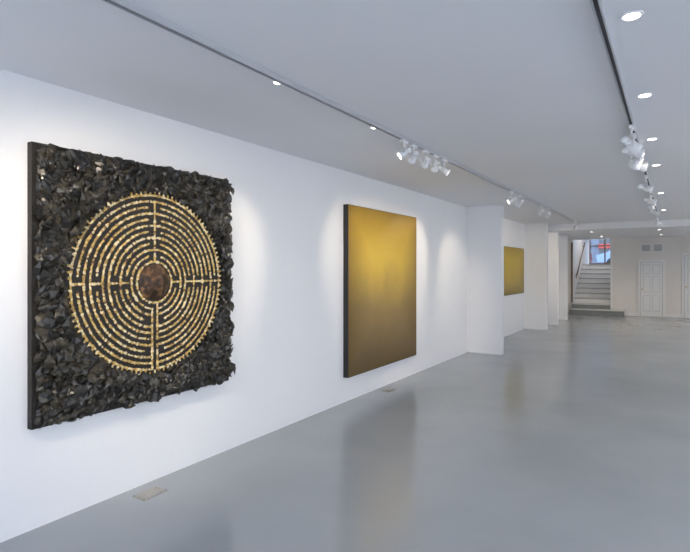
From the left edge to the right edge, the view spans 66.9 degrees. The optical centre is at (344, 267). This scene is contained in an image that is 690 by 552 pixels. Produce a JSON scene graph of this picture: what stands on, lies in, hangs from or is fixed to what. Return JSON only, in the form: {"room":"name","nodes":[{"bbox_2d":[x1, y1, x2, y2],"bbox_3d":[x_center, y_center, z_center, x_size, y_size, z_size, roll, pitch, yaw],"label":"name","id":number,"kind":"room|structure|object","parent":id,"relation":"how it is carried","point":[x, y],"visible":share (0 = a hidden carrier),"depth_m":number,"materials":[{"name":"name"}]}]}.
{"room":"museum","nodes":[
{"label":"museum","id":0,"kind":"room"},
{"bbox_2d":[0,69,523,542],"bbox_3d":[1.633,0.220,8.971,0.150,2.760,22.930,0,0,32],"label":"wall","id":1,"kind":"structure","parent":0,"point":[286,223],"depth_m":4.67,"materials":[{"name":"white paint"}]},
{"bbox_2d":[27,141,235,429],"bbox_3d":[-1.425,0.106,3.842,0.125,1.776,1.702,0,0,32],"label":"artwork","id":2,"kind":"object","parent":1,"relation":"attached to","point":[130,263],"visible":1,"depth_m":3.61,"materials":[{"name":"black stone"}]},
{"bbox_2d":[343,204,415,377],"bbox_3d":[0.524,0.273,6.996,0.071,2.055,1.935,0,0,32],"label":"painting","id":3,"kind":"object","parent":1,"relation":"attached to","point":[379,247],"visible":1,"depth_m":6.77,"materials":[{"name":"gold fabric"}]},
{"bbox_2d":[504,246,523,295],"bbox_3d":[4.025,0.070,12.588,0.051,1.140,2.200,0,0,32],"label":"painting","id":4,"kind":"object","parent":1,"relation":"attached to","point":[513,257],"visible":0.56,"depth_m":12.62,"materials":[{"name":"gold metal"}]},
{"bbox_2d":[0,0,689,239],"bbox_3d":[4.526,-1.155,7.124,7.015,0.310,23.180,0,0,32],"label":"ceiling","id":5,"kind":"structure","parent":0,"point":[523,95],"depth_m":3.30,"materials":[{"name":"white paint"}]},
{"bbox_2d":[102,0,580,223],"bbox_3d":[1.615,-1.143,6.367,0.038,0.034,16.500,0,0,32],"label":"track","id":6,"kind":"object","parent":5,"relation":"attached to","point":[125,5],"depth_m":3.06,"materials":[{"name":"grey metal"}]},
{"bbox_2d":[397,139,411,159],"bbox_3d":[0.526,-1.046,4.632,0.133,0.177,0.096,0,0,-26],"label":"track spotlight","id":7,"kind":"object","parent":5,"relation":"hanging from","point":[403,153],"visible":1,"depth_m":4.61,"materials":[{"name":"white metal"}]},
{"bbox_2d":[408,144,418,163],"bbox_3d":[0.630,-1.046,4.798,0.096,0.176,0.134,0,0,0],"label":"track spotlight","id":8,"kind":"object","parent":5,"relation":"hanging from","point":[412,159],"visible":0.99,"depth_m":4.79,"materials":[{"name":"white metal"}]},
{"bbox_2d":[421,149,430,168],"bbox_3d":[0.779,-1.047,5.035,0.096,0.174,0.135,0,0,6],"label":"track spotlight","id":9,"kind":"object","parent":5,"relation":"hanging from","point":[424,164],"visible":1,"depth_m":5.02,"materials":[{"name":"white metal"}]},
{"bbox_2d":[430,154,439,172],"bbox_3d":[0.906,-1.047,5.238,0.096,0.175,0.135,0,0,12],"label":"track spotlight","id":10,"kind":"object","parent":5,"relation":"hanging from","point":[434,168],"visible":0.98,"depth_m":5.23,"materials":[{"name":"white metal"}]},
{"bbox_2d":[438,158,450,175],"bbox_3d":[1.036,-1.045,5.440,0.128,0.178,0.103,0,0,-16],"label":"track spotlight","id":11,"kind":"object","parent":5,"relation":"hanging from","point":[445,171],"visible":0.91,"depth_m":5.43,"materials":[{"name":"white metal"}]},
{"bbox_2d":[506,191,516,204],"bbox_3d":[2.462,-1.035,7.714,0.147,0.198,0.105,0,0,-16],"label":"track spotlight","id":12,"kind":"object","parent":5,"relation":"hanging from","point":[509,201],"visible":1,"depth_m":7.69,"materials":[{"name":"white metal"}]},
{"bbox_2d":[515,195,523,207],"bbox_3d":[2.711,-1.034,8.113,0.141,0.201,0.113,0,0,32],"label":"track spotlight","id":13,"kind":"object","parent":5,"relation":"hanging from","point":[518,204],"visible":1,"depth_m":8.09,"materials":[{"name":"white metal"}]},
{"bbox_2d":[538,205,543,215],"bbox_3d":[3.555,-1.037,9.454,0.106,0.193,0.149,0,0,13],"label":"track spotlight","id":14,"kind":"object","parent":5,"relation":"hanging from","point":[541,212],"visible":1,"depth_m":9.45,"materials":[{"name":"white metal"}]},
{"bbox_2d":[545,208,550,218],"bbox_3d":[3.874,-1.038,9.961,0.106,0.192,0.150,0,0,17],"label":"track spotlight","id":15,"kind":"object","parent":5,"relation":"hanging from","point":[548,215],"visible":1,"depth_m":9.96,"materials":[{"name":"white metal"}]},
{"bbox_2d":[589,0,659,220],"bbox_3d":[3.088,-1.143,5.441,0.038,0.034,16.500,0,0,32],"label":"track","id":16,"kind":"object","parent":5,"relation":"attached to","point":[597,6],"depth_m":2.84,"materials":[{"name":"grey metal"}]},
{"bbox_2d":[620,125,642,154],"bbox_3d":[2.292,-1.017,4.174,0.161,0.234,0.122,0,0,32],"label":"track spotlight","id":17,"kind":"object","parent":5,"relation":"hanging from","point":[633,147],"visible":1,"depth_m":4.15,"materials":[{"name":"white metal"}]},
{"bbox_2d":[620,10,643,20],"bbox_3d":[1.317,-1.156,2.397,0.099,0.008,0.099,0,0,32],"label":"recessed light","id":18,"kind":"object","parent":5,"relation":"in","point":[635,14],"visible":1,"depth_m":2.38,"materials":[{"name":"white metal"}]},
{"bbox_2d":[622,133,644,159],"bbox_3d":[2.447,-1.024,4.430,0.171,0.219,0.123,0,0,32],"label":"track spotlight","id":19,"kind":"object","parent":5,"relation":"hanging from","point":[639,155],"visible":0.62,"depth_m":4.40,"materials":[{"name":"white metal"}]},
{"bbox_2d":[629,155,643,170],"bbox_3d":[2.686,-1.016,4.812,0.130,0.236,0.142,0,0,32],"label":"track spotlight","id":20,"kind":"object","parent":5,"relation":"hanging from","point":[635,164],"visible":0.54,"depth_m":4.80,"materials":[{"name":"white metal"}]},
{"bbox_2d":[628,161,647,172],"bbox_3d":[2.816,-1.025,5.019,0.170,0.218,0.120,0,0,18],"label":"track spotlight","id":21,"kind":"object","parent":5,"relation":"hanging from","point":[643,167],"visible":0.34,"depth_m":4.98,"materials":[{"name":"white metal"}]},
{"bbox_2d":[636,92,652,97],"bbox_3d":[2.008,-1.156,3.498,0.099,0.008,0.099,0,0,32],"label":"recessed light","id":22,"kind":"object","parent":5,"relation":"in","point":[642,95],"visible":1,"depth_m":3.48,"materials":[{"name":"white metal"}]},
{"bbox_2d":[638,175,653,192],"bbox_3d":[3.696,-1.024,6.418,0.170,0.219,0.121,0,0,32],"label":"track spotlight","id":23,"kind":"object","parent":5,"relation":"hanging from","point":[647,188],"visible":1,"depth_m":6.39,"materials":[{"name":"white metal"}]},
{"bbox_2d":[643,192,656,205],"bbox_3d":[4.493,-1.024,7.688,0.170,0.221,0.122,0,0,32],"label":"track spotlight","id":24,"kind":"object","parent":5,"relation":"hanging from","point":[649,201],"visible":0.91,"depth_m":7.66,"materials":[{"name":"white metal"}]},
{"bbox_2d":[647,195,655,209],"bbox_3d":[4.764,-1.016,8.110,0.120,0.236,0.155,0,0,32],"label":"track spotlight","id":25,"kind":"object","parent":5,"relation":"hanging from","point":[650,207],"visible":0.51,"depth_m":8.10,"materials":[{"name":"white metal"}]},
{"bbox_2d":[649,205,659,216],"bbox_3d":[5.506,-1.024,9.299,0.171,0.220,0.124,0,0,32],"label":"track spotlight","id":26,"kind":"object","parent":5,"relation":"hanging from","point":[656,213],"visible":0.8,"depth_m":9.27,"materials":[{"name":"white metal"}]},
{"bbox_2d":[654,217,660,225],"bbox_3d":[6.625,-1.017,11.072,0.122,0.235,0.162,0,0,32],"label":"track spotlight","id":27,"kind":"object","parent":5,"relation":"hanging from","point":[657,222],"visible":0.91,"depth_m":11.05,"materials":[{"name":"white metal"}]},
{"bbox_2d":[0,313,689,551],"bbox_3d":[5.675,1.675,8.953,7.015,0.150,27.500,0,0,32],"label":"floor","id":28,"kind":"structure","parent":0,"point":[575,437],"depth_m":4.17,"materials":[{"name":"grey concrete"}]},
{"bbox_2d":[132,486,167,500],"bbox_3d":[-1.382,1.597,3.703,0.130,0.006,0.200,0,0,32],"label":"socket","id":29,"kind":"object","parent":28,"relation":"on","point":[147,494],"visible":1,"depth_m":3.69,"materials":[{"name":"metal"}]},
{"bbox_2d":[381,388,394,391],"bbox_3d":[0.564,1.597,6.838,0.130,0.006,0.200,0,0,32],"label":"socket","id":30,"kind":"object","parent":28,"relation":"on","point":[386,389],"visible":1,"depth_m":6.80,"materials":[{"name":"metal"}]},
{"bbox_2d":[467,205,503,354],"bbox_3d":[2.648,0.220,9.839,0.645,2.760,0.160,0,0,32],"label":"wall pier","id":31,"kind":"object","parent":28,"relation":"on","point":[485,224],"visible":1,"depth_m":9.76,"materials":[{"name":"white paint"}]},
{"bbox_2d":[524,223,547,329],"bbox_3d":[5.014,0.220,13.691,0.555,2.760,0.200,0,0,32],"label":"wall pier","id":32,"kind":"object","parent":28,"relation":"on","point":[535,235],"visible":0.93,"depth_m":13.59,"materials":[{"name":"white paint"}]},
{"bbox_2d":[548,233,558,324],"bbox_3d":[5.812,0.300,14.961,0.555,2.600,0.200,0,0,32],"label":"wall pier","id":33,"kind":"object","parent":28,"relation":"on","point":[553,238],"visible":0.36,"depth_m":14.80,"materials":[{"name":"white paint"}]},
{"bbox_2d":[559,235,567,319],"bbox_3d":[6.631,0.300,16.265,0.555,2.600,0.200,0,0,32],"label":"wall pier","id":34,"kind":"object","parent":28,"relation":"on","point":[563,240],"visible":0.36,"depth_m":16.10,"materials":[{"name":"white paint"}]},
{"bbox_2d":[570,264,624,316],"bbox_3d":[9.713,0.727,19.567,1.610,1.746,4.910,0,0,32],"label":"staircase","id":35,"kind":"structure","parent":28,"relation":"on","point":[592,296],"depth_m":18.66,"materials":[{"name":"white concrete"}]},
{"bbox_2d":[574,239,588,297],"bbox_3d":[9.175,-0.100,20.383,0.150,3.400,4.120,0,0,32],"label":"wall","id":36,"kind":"structure","parent":0,"point":[578,244],"depth_m":19.79,"materials":[{"name":"white paint"}]},
{"bbox_2d":[575,242,585,277],"bbox_3d":[8.829,-0.325,19.608,0.094,1.386,2.222,0,0,32],"label":"handrail","id":37,"kind":"object","parent":36,"relation":"attached to","point":[584,242],"visible":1,"depth_m":19.55,"materials":[{"name":"brown wood"}]},
{"bbox_2d":[568,237,689,316],"bbox_3d":[10.678,0.300,16.917,7.015,2.600,0.150,0,0,32],"label":"wall","id":38,"kind":"structure","parent":0,"point":[626,252],"depth_m":17.44,"materials":[{"name":"paint"}]},
{"bbox_2d":[571,241,611,308],"bbox_3d":[8.554,0.235,18.145,1.300,2.310,0.030,0,0,32],"label":"trim","id":39,"kind":"structure","parent":38,"relation":"attached to","point":[610,241],"depth_m":17.82,"materials":[{"name":"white wood"}]},
{"bbox_2d":[638,260,664,316],"bbox_3d":[10.070,0.665,17.159,0.767,1.870,0.084,0,0,32],"label":"door","id":40,"kind":"structure","parent":38,"relation":"in","point":[651,273],"depth_m":17.18,"materials":[{"name":"white wood"}]},
{"bbox_2d":[641,243,663,251],"bbox_3d":[10.098,-0.665,17.163,0.640,0.270,0.050,0,0,32],"label":"air vent","id":41,"kind":"object","parent":38,"relation":"in","point":[659,247],"visible":1,"depth_m":17.13,"materials":[{"name":"white metal"}]},
{"bbox_2d":[625,312,681,317],"bbox_3d":[10.120,1.550,17.170,1.610,0.100,0.015,0,0,32],"label":"baseboard","id":42,"kind":"structure","parent":38,"relation":"attached to","point":[626,314],"depth_m":16.94,"materials":[{"name":"white"}]},
{"bbox_2d":[682,253,689,317],"bbox_3d":[11.134,0.565,16.490,0.830,2.070,0.084,0,0,32],"label":"door","id":43,"kind":"structure","parent":38,"relation":"in","point":[685,256],"depth_m":16.67,"materials":[{"name":"white wood"}]},
{"bbox_3d":[10.878,0.725,21.834,1.490,1.750,0.150,0,0,32],"label":"wall","id":44,"kind":"structure","parent":0,"visible":0},
{"bbox_2d":[589,239,609,263],"bbox_3d":[10.870,-0.750,21.822,1.190,1.200,0.080,0,0,32],"label":"window","id":45,"kind":"structure","parent":44,"relation":"in","point":[604,245],"depth_m":21.90,"materials":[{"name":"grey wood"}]},
{"label":"outside","id":46,"kind":"structure","parent":0,"visible":0},
{"bbox_3d":[16.283,0.075,27.797,22.000,0.150,15.600,0,0,32],"label":"ground","id":47,"kind":"structure","parent":46,"visible":0},
{"bbox_2d":[591,239,609,262],"bbox_3d":[20.619,-2.300,34.698,26.000,4.600,1.300,0,0,32],"label":"facade","id":48,"kind":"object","parent":47,"relation":"on","point":[595,251],"visible":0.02,"depth_m":36.23,"materials":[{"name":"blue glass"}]},
{"bbox_2d":[596,250,609,262],"bbox_3d":[16.912,-0.725,30.113,4.200,1.450,1.710,0,0,32],"label":"parked car","id":49,"kind":"object","parent":47,"relation":"on","point":[600,258],"visible":0.06,"depth_m":30.31,"materials":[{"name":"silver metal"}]}
]}

